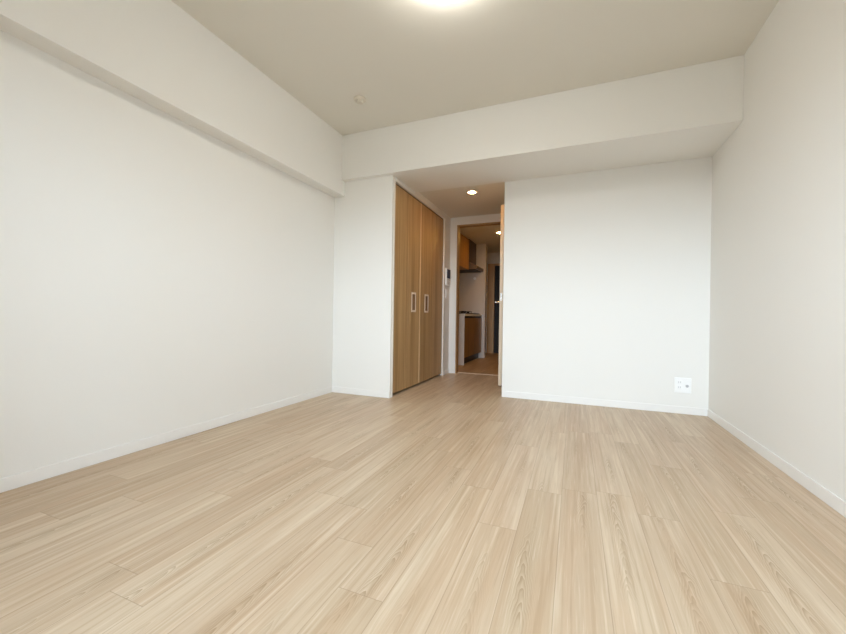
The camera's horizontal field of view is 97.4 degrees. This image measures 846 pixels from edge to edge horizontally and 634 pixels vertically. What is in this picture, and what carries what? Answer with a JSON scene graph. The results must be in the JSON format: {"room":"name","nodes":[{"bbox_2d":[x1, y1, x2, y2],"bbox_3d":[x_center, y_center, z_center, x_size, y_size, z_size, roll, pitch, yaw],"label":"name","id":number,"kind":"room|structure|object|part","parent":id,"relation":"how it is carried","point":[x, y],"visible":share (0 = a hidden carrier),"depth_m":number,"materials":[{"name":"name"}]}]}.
{"room":"empty apartment room","nodes":[
{"label":"empty apartment room","id":0,"kind":"room"},
{"bbox_2d":[0,0,344,478],"bbox_3d":[-1.580,-0.502,1.871,0.235,2.450,3.768,1,0,22],"label":"wall","id":1,"kind":"structure","parent":0,"point":[167,206],"depth_m":2.00,"materials":[{"name":"white paint"}]},
{"bbox_2d":[0,386,331,492],"bbox_3d":[-1.593,0.694,1.867,0.008,0.058,3.760,1,0,22],"label":"baseboard","id":2,"kind":"structure","parent":1,"relation":"attached to","point":[11,482],"depth_m":1.98,"materials":[{"name":"white wood"}]},
{"bbox_2d":[332,175,393,397],"bbox_3d":[-0.629,-0.281,3.534,0.747,2.029,0.032,1,0,22],"label":"wall","id":3,"kind":"structure","parent":0,"point":[364,218],"depth_m":3.49,"materials":[{"name":"white paint"}]},
{"bbox_2d":[332,386,388,397],"bbox_3d":[-0.596,0.705,3.495,0.626,0.058,0.008,1,0,22],"label":"baseboard","id":4,"kind":"structure","parent":3,"relation":"attached to","point":[383,394],"depth_m":3.48,"materials":[{"name":"white wood"}]},
{"bbox_2d":[394,176,450,369],"bbox_3d":[0.003,-0.290,4.201,0.080,2.064,1.681,1,0,22],"label":"wall","id":5,"kind":"structure","parent":0,"point":[448,219],"depth_m":4.84,"materials":[{"name":"white paint"}]},
{"bbox_2d":[393,185,421,392],"bbox_3d":[-0.164,-0.260,3.752,0.030,1.956,0.672,1,0,22],"label":"bifold closet door","id":6,"kind":"structure","parent":5,"relation":"in","point":[408,211],"depth_m":3.73,"materials":[{"name":"brown wood"}]},
{"bbox_3d":[-0.230,-0.261,3.596,0.026,1.956,0.335,1,0,22],"label":"door panel","id":7,"kind":"part","parent":6,"relation":"part of","materials":[{"name":"brown wood"}]},
{"bbox_3d":[-0.102,-0.260,3.908,0.026,1.956,0.335,1,0,22],"label":"door panel","id":8,"kind":"part","parent":6,"relation":"part of","materials":[{"name":"brown wood"}]},
{"bbox_3d":[-0.097,-0.155,3.887,0.004,0.205,0.108,1,0,22],"label":"handle","id":9,"kind":"part","parent":6,"relation":"part of","materials":[{"name":"silver metal"}]},
{"bbox_2d":[391,178,445,397],"bbox_3d":[-0.033,-0.264,4.095,0.074,2.010,1.458,1,0,22],"label":"closet frame","id":10,"kind":"object","parent":5,"relation":"attached to","point":[395,180],"visible":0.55,"depth_m":4.07,"materials":[{"name":"white wood"}]},
{"bbox_2d":[396,184,441,218],"bbox_3d":[-0.029,-1.245,4.093,0.045,0.012,1.406,1,0,22],"label":"closet track","id":11,"kind":"object","parent":5,"relation":"attached to","point":[396,184],"visible":0.21,"depth_m":4.00,"materials":[{"name":"brown wood"}]},
{"bbox_2d":[419,204,443,382],"bbox_3d":[0.101,-0.258,4.403,0.030,1.956,0.722,1,0,22],"label":"bifold closet door","id":12,"kind":"structure","parent":5,"relation":"in","point":[432,224],"depth_m":4.36,"materials":[{"name":"brown wood"}]},
{"bbox_3d":[0.031,-0.258,4.236,0.026,1.956,0.360,1,0,22],"label":"door panel","id":13,"kind":"part","parent":12,"relation":"part of","materials":[{"name":"brown wood"}]},
{"bbox_3d":[0.168,-0.257,4.571,0.026,1.956,0.360,1,0,22],"label":"door panel","id":14,"kind":"part","parent":12,"relation":"part of","materials":[{"name":"brown wood"}]},
{"bbox_2d":[445,268,449,285],"bbox_3d":[0.324,-0.520,4.838,0.027,0.220,0.150,1,0,22],"label":"intercom","id":15,"kind":"object","parent":5,"relation":"attached to","point":[447,271],"visible":1,"depth_m":4.78,"materials":[{"name":"white plastic"}]},
{"bbox_2d":[0,373,845,633],"bbox_3d":[0.177,0.798,2.046,3.394,0.100,5.670,1,0,22],"label":"floor","id":16,"kind":"structure","parent":0,"point":[448,503],"depth_m":1.30,"materials":[{"name":"brown wood"}]},
{"bbox_2d":[419,182,504,252],"bbox_3d":[0.876,-1.438,5.815,1.792,0.250,4.380,1,0,22],"label":"ceiling","id":17,"kind":"structure","parent":0,"point":[488,199],"depth_m":4.36,"materials":[{"name":"white paint"}]},
{"bbox_2d":[466,190,476,193],"bbox_3d":[0.515,-1.311,3.911,0.116,0.006,0.116,1,0,22],"label":"recessed light","id":18,"kind":"object","parent":17,"relation":"in","point":[469,191],"visible":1,"depth_m":3.91,"materials":[{"name":"white plastic"}]},
{"bbox_2d":[459,244,486,357],"bbox_3d":[0.854,-0.301,6.986,0.658,2.100,0.100,1,0,22],"label":"wall","id":19,"kind":"structure","parent":0,"point":[472,293],"depth_m":6.87,"materials":[{"name":"white paint"}]},
{"bbox_2d":[448,214,500,372],"bbox_3d":[0.505,-0.285,4.942,1.789,2.064,0.090,1,0,22],"label":"wall","id":20,"kind":"structure","parent":0,"point":[492,217],"depth_m":4.93,"materials":[{"name":"white paint"}]},
{"bbox_2d":[455,222,500,372],"bbox_3d":[0.795,-0.229,4.828,0.732,1.962,0.102,1,0,22],"label":"door frame","id":21,"kind":"structure","parent":20,"relation":"attached to","point":[489,223],"depth_m":4.92,"materials":[{"name":"brown wood"}]},
{"bbox_2d":[495,205,503,385],"bbox_3d":[0.972,-0.232,4.309,0.159,1.935,0.716,1,0,22],"label":"door","id":22,"kind":"structure","parent":20,"relation":"in","point":[500,301],"depth_m":3.98,"materials":[{"name":"brown wood"}]},
{"bbox_2d":[171,0,778,135],"bbox_3d":[-0.130,-1.765,1.197,3.394,0.120,3.846,1,0,22],"label":"ceiling","id":23,"kind":"structure","parent":0,"point":[410,60],"depth_m":2.31,"materials":[{"name":"white paint"}]},
{"bbox_2d":[354,95,365,104],"bbox_3d":[-0.495,-1.696,2.918,0.098,0.036,0.098,1,0,22],"label":"ceiling detector","id":24,"kind":"object","parent":23,"relation":"attached to","point":[358,99],"visible":1,"depth_m":2.90,"materials":[{"name":"beige plastic"}]},
{"bbox_2d":[425,0,460,3],"bbox_3d":[0.101,-1.655,1.717,0.500,0.095,0.500,1,0,22],"label":"ceiling light","id":25,"kind":"object","parent":23,"relation":"attached to","point":[432,1],"visible":1,"depth_m":1.91,"materials":[{"name":"white plastic"}]},
{"bbox_2d":[458,353,498,374],"bbox_3d":[1.073,0.803,6.438,1.750,0.100,3.060,1,0,22],"label":"floor","id":26,"kind":"structure","parent":0,"point":[489,364],"depth_m":5.74,"materials":[{"name":"brown wood"}]},
{"bbox_2d":[458,316,481,364],"bbox_3d":[0.579,0.364,6.408,0.600,0.764,1.168,1,0,22],"label":"base cabinet","id":27,"kind":"object","parent":26,"relation":"on","point":[470,327],"visible":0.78,"depth_m":6.06,"materials":[{"name":"brown wood"}]},
{"bbox_3d":[0.362,0.362,5.876,0.600,0.764,0.018,1,0,22],"label":"panel","id":28,"kind":"part","parent":27,"relation":"part of","materials":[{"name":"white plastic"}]},
{"bbox_3d":[0.743,0.328,6.041,0.020,0.618,0.572,1,0,22],"label":"door","id":29,"kind":"part","parent":27,"relation":"part of","materials":[{"name":"brown wood"}]},
{"bbox_2d":[459,314,482,315],"bbox_3d":[0.590,-0.036,6.404,0.612,0.036,1.173,1,0,22],"label":"countertop","id":30,"kind":"structure","parent":27,"relation":"on","point":[459,314],"depth_m":6.04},
{"bbox_2d":[459,311,478,313],"bbox_3d":[0.682,-0.078,6.531,0.450,0.050,0.770,1,0,22],"label":"gas stove","id":31,"kind":"object","parent":30,"relation":"on","point":[460,312],"visible":0.73,"depth_m":6.35,"materials":[{"name":"black metal"}]},
{"bbox_3d":[0.960,0.330,6.573,0.020,0.618,0.572,1,0,22],"label":"door","id":32,"kind":"part","parent":27,"relation":"part of","materials":[{"name":"brown wood"}]},
{"bbox_2d":[486,252,499,352],"bbox_3d":[1.624,-0.291,7.773,1.490,2.100,0.120,1,0,22],"label":"wall","id":33,"kind":"structure","parent":0,"point":[492,258],"depth_m":7.81,"materials":[{"name":"white paint"}]},
{"bbox_2d":[487,263,499,352],"bbox_3d":[1.838,-0.173,7.681,1.000,1.870,0.128,1,0,22],"label":"frame","id":34,"kind":"object","parent":33,"relation":"attached to","point":[491,267],"visible":0.53,"depth_m":7.78,"materials":[{"name":"wood"}]},
{"bbox_2d":[494,266,499,352],"bbox_3d":[1.883,-0.153,7.659,0.820,1.832,0.075,1,0,22],"label":"door","id":35,"kind":"structure","parent":33,"relation":"in","point":[497,268],"depth_m":7.79,"materials":[{"name":"black"}]},
{"bbox_2d":[342,55,743,192],"bbox_3d":[0.641,-1.487,3.258,3.274,0.421,0.574,1,0,22],"label":"beam","id":36,"kind":"structure","parent":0,"point":[688,112],"depth_m":2.86,"materials":[{"name":"white paint"}]},
{"bbox_2d":[502,157,711,408],"bbox_3d":[1.729,-0.347,3.762,1.608,2.229,1.191,1,0,22],"label":"wall","id":37,"kind":"structure","parent":0,"point":[607,273],"depth_m":3.17,"materials":[{"name":"white paint"}]},
{"bbox_2d":[502,391,707,415],"bbox_3d":[1.488,0.736,3.209,1.607,0.058,0.008,1,0,22],"label":"baseboard","id":38,"kind":"structure","parent":37,"relation":"attached to","point":[532,396],"depth_m":3.16,"materials":[{"name":"white wood"}]},
{"bbox_2d":[674,377,691,392],"bbox_3d":[2.075,0.546,2.967,0.114,0.120,0.015,1,0,22],"label":"power outlet","id":39,"kind":"object","parent":37,"relation":"attached to","point":[681,385],"visible":1,"depth_m":2.97,"materials":[{"name":"white plastic"}]},
{"bbox_2d":[708,0,845,501],"bbox_3d":[1.519,-0.456,0.954,0.120,2.450,4.410,1,0,22],"label":"wall","id":40,"kind":"structure","parent":0,"point":[777,340],"depth_m":1.86,"materials":[{"name":"white paint"}]},
{"bbox_2d":[707,409,845,517],"bbox_3d":[1.418,0.739,0.921,0.008,0.058,4.282,1,0,22],"label":"baseboard","id":41,"kind":"structure","parent":40,"relation":"attached to","point":[838,504],"depth_m":1.80,"materials":[{"name":"white wood"}]},
{"bbox_3d":[0.328,-0.308,6.726,0.120,2.100,3.099,1,0,22],"label":"wall","id":42,"kind":"structure","parent":0,"visible":0},
{"bbox_2d":[460,233,468,269],"bbox_3d":[0.449,-1.085,6.196,0.478,0.534,0.665,1,0,22],"label":"upper cabinet","id":43,"kind":"object","parent":42,"relation":"attached to","point":[464,242],"visible":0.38,"depth_m":6.15,"materials":[{"name":"brown wood"}]},
{"bbox_2d":[460,239,483,272],"bbox_3d":[0.735,-1.085,6.712,0.618,0.526,0.500,1,0,22],"label":"range hood","id":44,"kind":"object","parent":42,"relation":"attached to","point":[473,267],"visible":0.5,"depth_m":6.58,"materials":[{"name":"metal"}]}
]}

